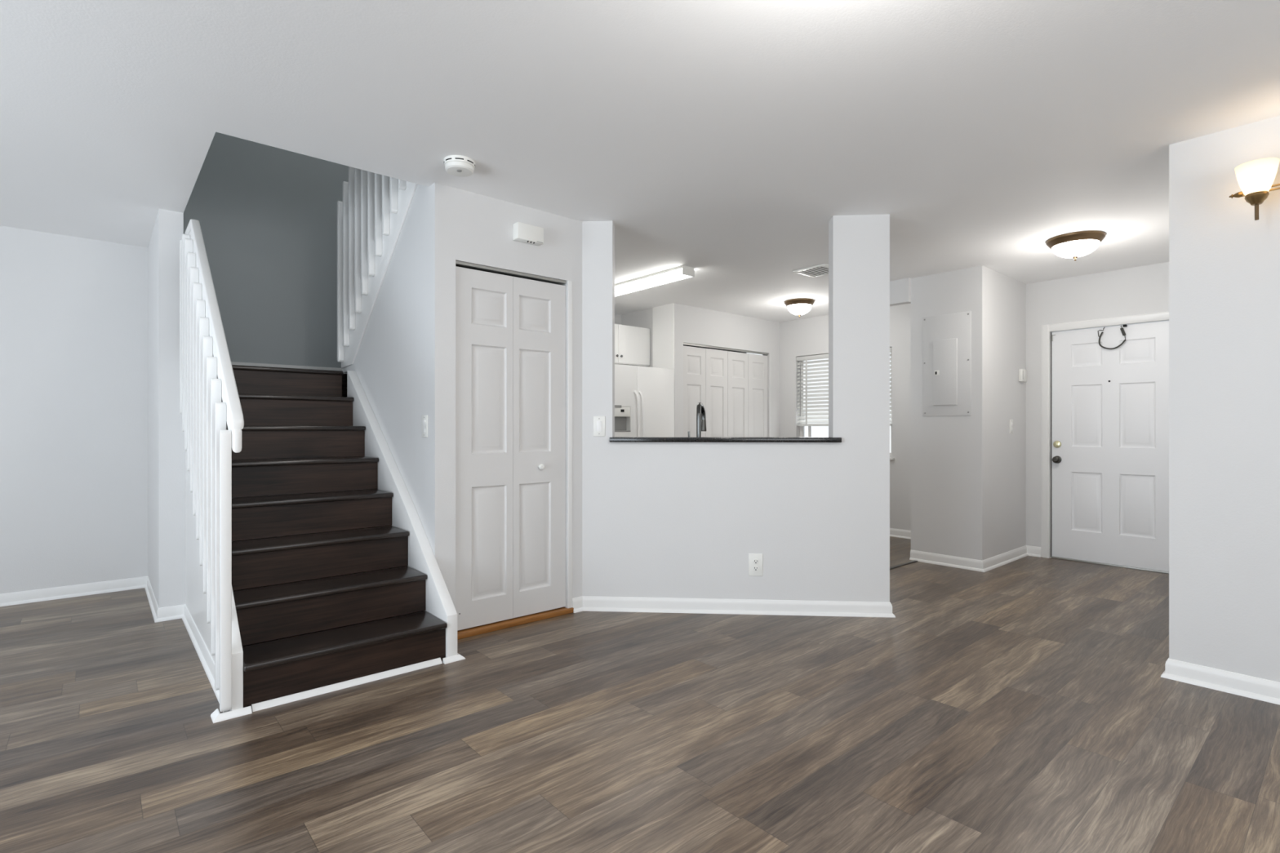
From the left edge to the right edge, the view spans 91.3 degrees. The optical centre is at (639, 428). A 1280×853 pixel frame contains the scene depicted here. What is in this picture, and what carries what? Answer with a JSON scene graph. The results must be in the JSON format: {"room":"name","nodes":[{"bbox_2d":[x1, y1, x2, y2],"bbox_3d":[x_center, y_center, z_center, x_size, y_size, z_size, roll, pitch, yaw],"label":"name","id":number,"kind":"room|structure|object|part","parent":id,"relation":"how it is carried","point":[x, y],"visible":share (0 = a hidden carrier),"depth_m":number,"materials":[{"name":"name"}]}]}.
{"room":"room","nodes":[
{"label":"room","id":0,"kind":"room"},
{"bbox_2d":[147,208,185,608],"bbox_3d":[-3.129,-0.078,4.156,0.168,2.440,1.060,0,0,-41],"label":"wall","id":1,"kind":"structure","parent":0,"point":[166,437],"depth_m":3.75,"materials":[{"name":"white paint"}]},
{"bbox_2d":[0,132,348,594],"bbox_3d":[-4.155,-1.458,4.048,5.820,5.200,0.120,0,0,-41],"label":"wall","id":2,"kind":"structure","parent":0,"point":[73,310],"depth_m":4.38,"materials":[{"name":"white paint"}]},
{"bbox_2d":[0,576,229,712],"bbox_3d":[-3.985,1.103,2.310,3.800,0.078,2.730,0,0,-41],"label":"baseboard","id":3,"kind":"structure","parent":2,"relation":"attached to","point":[179,611],"depth_m":4.07,"materials":[{"name":"white paint"}]},
{"bbox_2d":[231,361,346,373],"bbox_3d":[-2.725,-0.456,5.200,1.910,0.114,0.012,0,0,-41],"label":"baseboard","id":4,"kind":"structure","parent":2,"relation":"attached to","point":[232,362],"depth_m":5.07,"materials":[{"name":"white paint"}]},
{"bbox_2d":[185,451,243,711],"bbox_3d":[-2.169,0.356,3.145,0.040,1.572,1.725,0,0,-41],"label":"wall","id":5,"kind":"structure","parent":0,"point":[195,599],"depth_m":3.28,"materials":[{"name":"white paint"}]},
{"bbox_2d":[342,182,435,617],"bbox_3d":[-1.609,-0.326,3.944,0.040,2.937,1.650,0,0,-41],"label":"wall","id":6,"kind":"structure","parent":0,"point":[393,365],"depth_m":3.58,"materials":[{"name":"white paint"}]},
{"bbox_2d":[422,415,427,437],"bbox_3d":[-1.172,-0.010,3.401,0.011,0.120,0.073,0,0,-41],"label":"light switch","id":7,"kind":"object","parent":6,"relation":"attached to","point":[424,418],"visible":1,"depth_m":3.39,"materials":[{"name":"white plastic"}]},
{"bbox_2d":[455,265,521,277],"bbox_3d":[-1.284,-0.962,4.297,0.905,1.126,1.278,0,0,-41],"label":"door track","id":8,"kind":"structure","parent":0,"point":[455,265],"depth_m":4.31,"materials":[{"name":"grey metal"}]},
{"bbox_2d":[435,182,582,608],"bbox_3d":[-0.726,-0.078,3.684,1.034,2.440,0.100,0,0,-41],"label":"wall","id":9,"kind":"structure","parent":0,"point":[472,228],"depth_m":3.47,"materials":[{"name":"white paint"}]},
{"bbox_2d":[455,260,566,631],"bbox_3d":[-0.734,0.098,3.635,0.727,2.013,0.068,0,0,-41],"label":"door","id":10,"kind":"structure","parent":9,"relation":"in","point":[510,331],"depth_m":3.61,"materials":[{"name":"white paint"}]},
{"bbox_3d":[-0.590,0.231,3.737,0.036,0.036,0.034,0,0,-41],"label":"knob","id":11,"kind":"part","parent":10,"relation":"part of","materials":[{"name":"white plastic"}]},
{"bbox_2d":[512,222,543,245],"bbox_3d":[-0.649,-1.129,3.644,0.174,0.095,0.061,0,0,-41],"label":"door chime","id":12,"kind":"object","parent":9,"relation":"attached to","point":[522,232],"visible":1,"depth_m":3.61,"materials":[{"name":"white plastic"}]},
{"bbox_2d":[568,280,572,608],"bbox_3d":[-0.432,0.101,3.869,0.030,2.022,0.005,0,0,-41],"label":"door frame","id":13,"kind":"structure","parent":9,"relation":"attached to","point":[570,282],"depth_m":3.87,"materials":[{"name":"white paint"}]},
{"bbox_2d":[521,276,558,284],"bbox_3d":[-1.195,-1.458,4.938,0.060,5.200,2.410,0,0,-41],"label":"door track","id":14,"kind":"structure","parent":0,"point":[522,277],"depth_m":4.31,"materials":[{"name":"grey metal"}]},
{"bbox_2d":[614,313,622,324],"bbox_3d":[-1.009,-0.078,6.548,2.210,2.440,0.120,0,0,-41],"label":"wall","id":15,"kind":"structure","parent":0,"point":[618,317],"depth_m":7.13,"materials":[{"name":"white paint"}]},
{"bbox_2d":[614,324,649,366],"bbox_3d":[-0.392,-0.872,6.647,0.911,0.404,0.534,0,0,-41],"label":"upper cabinet","id":16,"kind":"object","parent":15,"relation":"attached to","point":[632,344],"visible":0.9,"depth_m":6.60,"materials":[{"name":"white laminate"}]},
{"bbox_3d":[-0.408,-0.876,6.329,0.466,0.396,0.022,0,0,-41],"label":"door","id":17,"kind":"part","parent":16,"relation":"part of","materials":[{"name":"white laminate"}]},
{"bbox_2d":[622,307,653,367],"bbox_3d":[0.080,-0.078,6.903,0.100,2.440,0.770,0,0,-41],"label":"wall","id":18,"kind":"structure","parent":0,"point":[642,318],"depth_m":6.87,"materials":[{"name":"white paint"}]},
{"bbox_2d":[0,536,1279,852],"bbox_3d":[0.286,1.200,1.915,9.740,0.124,8.920,0,0,-41],"label":"floor","id":19,"kind":"structure","parent":0,"point":[1024,704],"depth_m":2.30,"materials":[{"name":"brown laminate"}]},
{"bbox_2d":[210,364,465,723],"bbox_3d":[-1.827,0.372,4.122,1.962,1.540,2.814,0,0,-41],"label":"staircase","id":20,"kind":"structure","parent":19,"relation":"on","point":[276,402],"depth_m":3.21,"materials":[{"name":"brown wood"}]},
{"bbox_2d":[179,218,244,711],"bbox_3d":[-2.174,-0.041,3.123,0.079,2.310,1.742,0,0,-41],"label":"stair railing","id":21,"kind":"object","parent":20,"relation":"on","point":[208,445],"visible":1,"depth_m":2.75,"materials":[{"name":"white paint"}]},
{"bbox_3d":[-2.163,-0.594,3.136,0.046,1.203,1.737,0,0,-41],"label":"handrail","id":22,"kind":"part","parent":21,"relation":"part of","materials":[{"name":"white paint"}]},
{"bbox_3d":[-1.629,1.131,2.493,0.129,0.022,0.082,0,0,-41],"label":"shoe molding","id":23,"kind":"part","parent":20,"relation":"part of","materials":[{"name":"white paint"}]},
{"bbox_3d":[-1.267,1.131,2.785,0.792,0.022,0.025,0,0,-41],"label":"shoe molding","id":24,"kind":"part","parent":20,"relation":"part of","materials":[{"name":"white paint"}]},
{"bbox_2d":[337,166,417,368],"bbox_3d":[-1.660,-1.574,3.954,0.076,2.281,1.559,0,0,-41],"label":"stair railing","id":25,"kind":"object","parent":20,"relation":"on","point":[371,214],"visible":0.56,"depth_m":4.10,"materials":[{"name":"white paint"}]},
{"bbox_3d":[-0.996,1.131,3.167,0.106,0.022,0.282,0,0,-41],"label":"shoe molding","id":26,"kind":"part","parent":20,"relation":"part of","materials":[{"name":"white paint"}]},
{"bbox_2d":[457,607,573,639],"bbox_3d":[-0.738,1.127,3.663,0.771,0.030,0.116,0,0,-41],"label":"threshold","id":27,"kind":"object","parent":19,"relation":"on","point":[491,627],"visible":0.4,"depth_m":3.60,"materials":[{"name":"brown wood"}]},
{"bbox_2d":[614,364,673,436],"bbox_3d":[-0.236,0.260,6.458,0.900,1.740,0.889,0,0,-41],"label":"refrigerator","id":28,"kind":"object","parent":19,"relation":"on","point":[643,395],"visible":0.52,"depth_m":6.19,"materials":[{"name":"white metal"}]},
{"bbox_3d":[-0.211,-0.160,6.025,0.260,0.100,0.057,0,0,-41],"label":"control panel","id":29,"kind":"part","parent":28,"relation":"part of","materials":[{"name":"white plastic"}]},
{"bbox_3d":[-0.202,0.251,6.034,0.395,1.722,0.066,0,0,-41],"label":"freezer door","id":30,"kind":"part","parent":28,"relation":"part of","materials":[{"name":"white metal"}]},
{"bbox_3d":[-0.032,0.067,6.098,0.024,0.869,0.078,0,0,-41],"label":"handle","id":31,"kind":"part","parent":28,"relation":"part of","materials":[{"name":"white plastic"}]},
{"bbox_3d":[0.013,0.067,6.137,0.024,0.869,0.078,0,0,-41],"label":"handle","id":32,"kind":"part","parent":28,"relation":"part of","materials":[{"name":"white plastic"}]},
{"bbox_3d":[0.140,0.251,6.330,0.499,1.722,0.066,0,0,-41],"label":"door","id":33,"kind":"part","parent":28,"relation":"part of","materials":[{"name":"white metal"}]},
{"bbox_2d":[653,302,674,436],"bbox_3d":[0.247,-0.078,6.619,0.018,2.440,0.318,0,0,-41],"label":"refrigerator surround","id":34,"kind":"object","parent":19,"relation":"on","point":[663,315],"visible":0.43,"depth_m":6.60,"materials":[{"name":"white laminate"}]},
{"bbox_2d":[889,560,917,569],"bbox_3d":[1.572,1.138,4.676,2.100,0.008,0.030,0,0,-41],"label":"floor strip","id":35,"kind":"object","parent":19,"relation":"on","point":[913,561],"visible":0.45,"depth_m":5.20,"materials":[{"name":"grey metal"}]},
{"bbox_3d":[0.688,0.700,4.286,1.620,0.875,0.596,0,0,4],"label":"base cabinet","id":36,"kind":"object","parent":19,"relation":"on","visible":0},
{"bbox_3d":[0.688,0.244,4.281,1.640,0.035,0.603,0,0,4],"label":"countertop","id":37,"kind":"structure","parent":36,"relation":"on","visible":0},
{"bbox_2d":[688,402,706,436],"bbox_3d":[0.413,0.027,4.206,0.098,0.400,0.216,0,0,33],"label":"kitchen faucet","id":38,"kind":"object","parent":37,"relation":"on","point":[700,411],"visible":0.71,"depth_m":4.14,"materials":[{"name":"metal"}]},
{"bbox_3d":[0.408,0.007,4.214,0.040,0.360,0.205,0,0,16],"label":"spout","id":39,"kind":"part","parent":38,"relation":"part of","materials":[{"name":"metal"}]},
{"bbox_2d":[0,0,1279,322],"bbox_3d":[0.324,-1.448,1.948,9.840,0.300,8.920,0,0,-41],"label":"ceiling","id":40,"kind":"structure","parent":0,"point":[722,140],"depth_m":2.54,"materials":[{"name":"white paint"}]},
{"bbox_2d":[443,155,475,177],"bbox_3d":[-0.879,-1.270,3.049,0.149,0.057,0.149,0,0,-41],"label":"smoke detector","id":41,"kind":"object","parent":40,"relation":"attached to","point":[460,166],"visible":1,"depth_m":3.00,"materials":[{"name":"white plastic"}]},
{"bbox_2d":[614,265,694,296],"bbox_3d":[-0.007,-1.261,5.484,0.130,0.074,1.224,0,0,-41],"label":"fluorescent light","id":42,"kind":"object","parent":40,"relation":"attached to","point":[682,272],"visible":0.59,"depth_m":5.27,"materials":[{"name":"white plastic"}]},
{"bbox_2d":[784,297,814,317],"bbox_3d":[1.631,-1.214,6.401,0.300,0.168,0.300,0,0,-41],"label":"ceiling lamp","id":43,"kind":"object","parent":40,"relation":"attached to","point":[799,306],"visible":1,"depth_m":6.31,"materials":[{"name":"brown glass"}]},
{"bbox_3d":[1.631,-1.204,6.401,0.240,0.092,0.240,0,0,-41],"label":"lamp shade","id":44,"kind":"part","parent":43,"relation":"part of","materials":[{"name":"white glass"}]},
{"bbox_2d":[792,263,828,277],"bbox_3d":[1.474,-1.293,5.153,0.300,0.010,0.300,0,0,-41],"label":"ceiling vent","id":45,"kind":"object","parent":40,"relation":"in","point":[820,270],"visible":0.73,"depth_m":5.15,"materials":[{"name":"white plastic"}]},
{"bbox_2d":[1045,230,1106,261],"bbox_3d":[2.976,-1.220,4.278,0.336,0.156,0.336,0,0,-41],"label":"ceiling lamp","id":46,"kind":"object","parent":40,"relation":"attached to","point":[1074,245],"visible":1,"depth_m":4.19,"materials":[{"name":"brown glass"}]},
{"bbox_3d":[2.976,-1.210,4.278,0.269,0.079,0.269,0,0,-41],"label":"lamp shade","id":47,"kind":"part","parent":46,"relation":"part of","materials":[{"name":"white glass"}]},
{"bbox_2d":[683,345,746,353],"bbox_3d":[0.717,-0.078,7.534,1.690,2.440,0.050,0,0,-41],"label":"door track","id":48,"kind":"structure","parent":0,"point":[683,345],"depth_m":7.66,"materials":[{"name":"grey metal"}]},
{"bbox_2d":[674,302,779,436],"bbox_3d":[1.004,-0.078,7.127,1.790,2.440,0.100,0,0,-41],"label":"wall","id":49,"kind":"structure","parent":0,"point":[692,325],"depth_m":7.04,"materials":[{"name":"white paint"}]},
{"bbox_2d":[683,342,768,436],"bbox_3d":[0.985,0.101,7.090,1.459,2.006,0.040,0,0,-41],"label":"door","id":50,"kind":"structure","parent":49,"relation":"in","point":[731,387],"depth_m":7.06,"materials":[{"name":"white paint"}]},
{"bbox_2d":[582,213,889,602],"bbox_3d":[0.575,-0.078,3.925,1.895,2.440,0.121,0,0,4],"label":"wall","id":51,"kind":"structure","parent":0,"point":[677,520],"depth_m":3.86,"materials":[{"name":"white paint"}]},
{"bbox_2d":[593,416,604,436],"bbox_3d":[-0.256,-0.011,3.919,0.075,0.126,0.012,0,0,4],"label":"light switch","id":52,"kind":"object","parent":51,"relation":"attached to","point":[598,421],"visible":1,"depth_m":3.92,"materials":[{"name":"white plastic"}]},
{"bbox_2d":[609,436,841,442],"bbox_3d":[0.523,0.072,3.944,1.416,0.030,0.210,0,0,4],"label":"bar ledge","id":53,"kind":"object","parent":51,"relation":"attached to","point":[615,439],"visible":1,"depth_m":3.85,"materials":[{"name":"black stone"}]},
{"bbox_2d":[572,595,895,617],"bbox_3d":[0.563,1.099,3.889,1.968,0.086,0.147,0,0,3],"label":"baseboard","id":54,"kind":"structure","parent":51,"relation":"attached to","point":[583,603],"depth_m":3.85,"materials":[{"name":"white paint"}]},
{"bbox_2d":[748,553,762,576],"bbox_3d":[0.712,0.842,3.850,0.086,0.136,0.010,0,0,4],"label":"wall outlet","id":55,"kind":"object","parent":51,"relation":"attached to","point":[755,560],"visible":1,"depth_m":3.85,"materials":[{"name":"white plastic"}]},
{"bbox_2d":[752,565,758,571],"bbox_3d":[0.712,0.864,3.848,0.034,0.034,0.003,0,0,4],"label":"socket","id":56,"kind":"object","parent":55,"relation":"attached to","point":[755,568],"depth_m":3.85,"materials":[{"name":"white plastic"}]},
{"bbox_2d":[752,558,758,564],"bbox_3d":[0.712,0.821,3.848,0.034,0.034,0.003,0,0,4],"label":"socket","id":57,"kind":"object","parent":55,"relation":"attached to","point":[755,561],"depth_m":3.85,"materials":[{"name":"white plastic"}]},
{"bbox_2d":[779,303,911,530],"bbox_3d":[2.447,-0.078,6.935,0.140,2.440,2.080,0,0,-41],"label":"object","id":58,"kind":"structure","parent":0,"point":[809,336],"depth_m":6.57,"materials":[{"name":"white paint"}]},
{"bbox_2d":[796,347,892,426],"bbox_3d":[2.277,-0.439,7.057,0.066,0.825,1.188,0,0,-41],"label":"window blind","id":59,"kind":"object","parent":58,"relation":"attached to","point":[806,358],"visible":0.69,"depth_m":7.33,"materials":[{"name":"grey plastic"}]},
{"bbox_3d":[2.283,-0.036,7.062,0.050,0.020,1.180,0,0,-41],"label":"rail","id":60,"kind":"part","parent":59,"relation":"part of","materials":[{"name":"white plastic"}]},
{"bbox_2d":[800,352,894,460],"bbox_3d":[2.292,-0.260,7.070,0.138,1.192,1.254,0,0,-41],"label":"window","id":61,"kind":"structure","parent":58,"relation":"attached to","point":[802,428],"depth_m":7.45,"materials":[{"name":"white paint"}]},
{"bbox_3d":[2.328,0.121,7.101,0.022,0.288,0.960,0,0,-41],"label":"sash","id":62,"kind":"part","parent":61,"relation":"part of","materials":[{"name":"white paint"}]},
{"bbox_3d":[2.329,-0.041,7.102,0.030,0.035,1.104,0,0,-41],"label":"meeting rail","id":63,"kind":"part","parent":61,"relation":"part of","materials":[{"name":"white paint"}]},
{"bbox_2d":[889,528,911,538],"bbox_3d":[2.394,1.099,6.869,0.026,0.086,2.110,0,0,-41],"label":"baseboard","id":64,"kind":"structure","parent":58,"relation":"attached to","point":[899,533],"depth_m":6.50,"materials":[{"name":"white paint"}]},
{"bbox_2d":[889,277,911,306],"bbox_3d":[2.188,-0.078,5.623,0.090,2.440,0.505,0,0,-41],"label":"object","id":65,"kind":"structure","parent":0,"point":[900,289],"depth_m":5.46,"materials":[{"name":"white paint"}]},
{"bbox_2d":[911,265,1026,560],"bbox_3d":[2.913,-0.078,5.533,0.990,2.440,0.580,0,0,-41],"label":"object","id":66,"kind":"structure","parent":0,"point":[968,473],"depth_m":5.24,"materials":[{"name":"white paint"}]},
{"bbox_2d":[922,311,971,416],"bbox_3d":[2.538,-0.523,5.194,0.022,0.844,0.390,0,0,-41],"label":"breaker panel","id":67,"kind":"object","parent":66,"relation":"attached to","point":[946,338],"visible":1,"depth_m":5.19,"materials":[{"name":"white paint"}]},
{"bbox_2d":[909,545,1040,572],"bbox_3d":[2.943,1.099,5.479,1.079,0.086,0.606,0,0,-35],"label":"baseboard","id":68,"kind":"structure","parent":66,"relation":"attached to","point":[993,562],"depth_m":5.23,"materials":[{"name":"white paint"}]},
{"bbox_2d":[1009,419,1013,433],"bbox_3d":[3.205,-0.013,5.395,0.073,0.120,0.011,0,0,-41],"label":"light switch","id":69,"kind":"object","parent":66,"relation":"attached to","point":[1011,420],"visible":1,"depth_m":5.38,"materials":[{"name":"white plastic"}]},
{"bbox_2d":[1018,368,1026,382],"bbox_3d":[3.393,-0.465,5.545,0.116,0.110,0.032,0,0,-41],"label":"wall sensor","id":70,"kind":"object","parent":66,"relation":"attached to","point":[1022,372],"visible":1,"depth_m":5.52,"materials":[{"name":"white plastic"}]},
{"bbox_2d":[1026,262,1168,557],"bbox_3d":[3.789,-0.078,5.386,0.140,2.440,2.020,0,0,-41],"label":"wall","id":71,"kind":"structure","parent":0,"point":[1140,290],"depth_m":5.42,"materials":[{"name":"white paint"}]},
{"bbox_2d":[1040,311,1168,558],"bbox_3d":[3.868,0.116,5.175,0.016,2.052,0.969,0,0,-41],"label":"door frame","id":72,"kind":"structure","parent":71,"relation":"attached to","point":[1045,329],"depth_m":5.50,"materials":[{"name":"white paint"}]},
{"bbox_2d":[1050,320,1168,573],"bbox_3d":[3.914,0.149,5.168,0.100,1.985,0.914,0,0,-41],"label":"door","id":73,"kind":"structure","parent":71,"relation":"in","point":[1110,407],"depth_m":5.18,"materials":[{"name":"paint"}]},
{"bbox_3d":[3.633,0.276,5.461,0.058,0.066,0.066,0,0,-41],"label":"knob","id":74,"kind":"part","parent":73,"relation":"part of","materials":[{"name":"grey metal"}]},
{"bbox_3d":[3.927,1.135,5.179,0.042,0.013,0.903,0,0,-41],"label":"sill","id":75,"kind":"part","parent":73,"relation":"part of","materials":[{"name":"metal"}]},
{"bbox_2d":[1097,324,1127,349],"bbox_3d":[3.901,-0.747,5.171,0.034,0.196,0.195,0,0,-41],"label":"cable","id":76,"kind":"object","parent":73,"relation":"attached to","point":[1123,333],"visible":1,"depth_m":5.14,"materials":[{"name":"rubber"}]},
{"bbox_2d":[1168,115,1279,682],"bbox_3d":[4.648,-0.078,2.293,2.610,2.440,3.780,0,0,-41],"label":"wall","id":77,"kind":"structure","parent":0,"point":[1224,262],"depth_m":2.73,"materials":[{"name":"white paint"}]},
{"bbox_2d":[1160,657,1279,705],"bbox_3d":[4.622,1.099,2.288,2.616,0.086,3.806,0,0,-41],"label":"baseboard","id":78,"kind":"structure","parent":77,"relation":"attached to","point":[1253,687],"depth_m":2.72,"materials":[{"name":"white paint"}]},
{"bbox_2d":[1229,157,1279,220],"bbox_3d":[2.694,-0.961,2.400,0.206,0.226,0.638,0,0,-41],"label":"wall lamp","id":79,"kind":"object","parent":77,"relation":"attached to","point":[1255,178],"visible":1,"depth_m":2.52,"materials":[{"name":"white glass"}]},
{"bbox_3d":[2.516,-0.880,2.552,0.018,0.064,0.013,0,0,-41],"label":"stem","id":80,"kind":"part","parent":79,"relation":"part of","materials":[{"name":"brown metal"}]},
{"bbox_3d":[2.514,-1.011,2.551,0.131,0.126,0.131,0,0,-41],"label":"lamp shade","id":81,"kind":"part","parent":79,"relation":"part of","materials":[{"name":"white glass"}]},
{"bbox_3d":[2.692,-0.976,2.398,0.008,0.023,0.570,0,0,-41],"label":"rod","id":82,"kind":"part","parent":79,"relation":"part of","materials":[{"name":"gold metal"}]}
]}

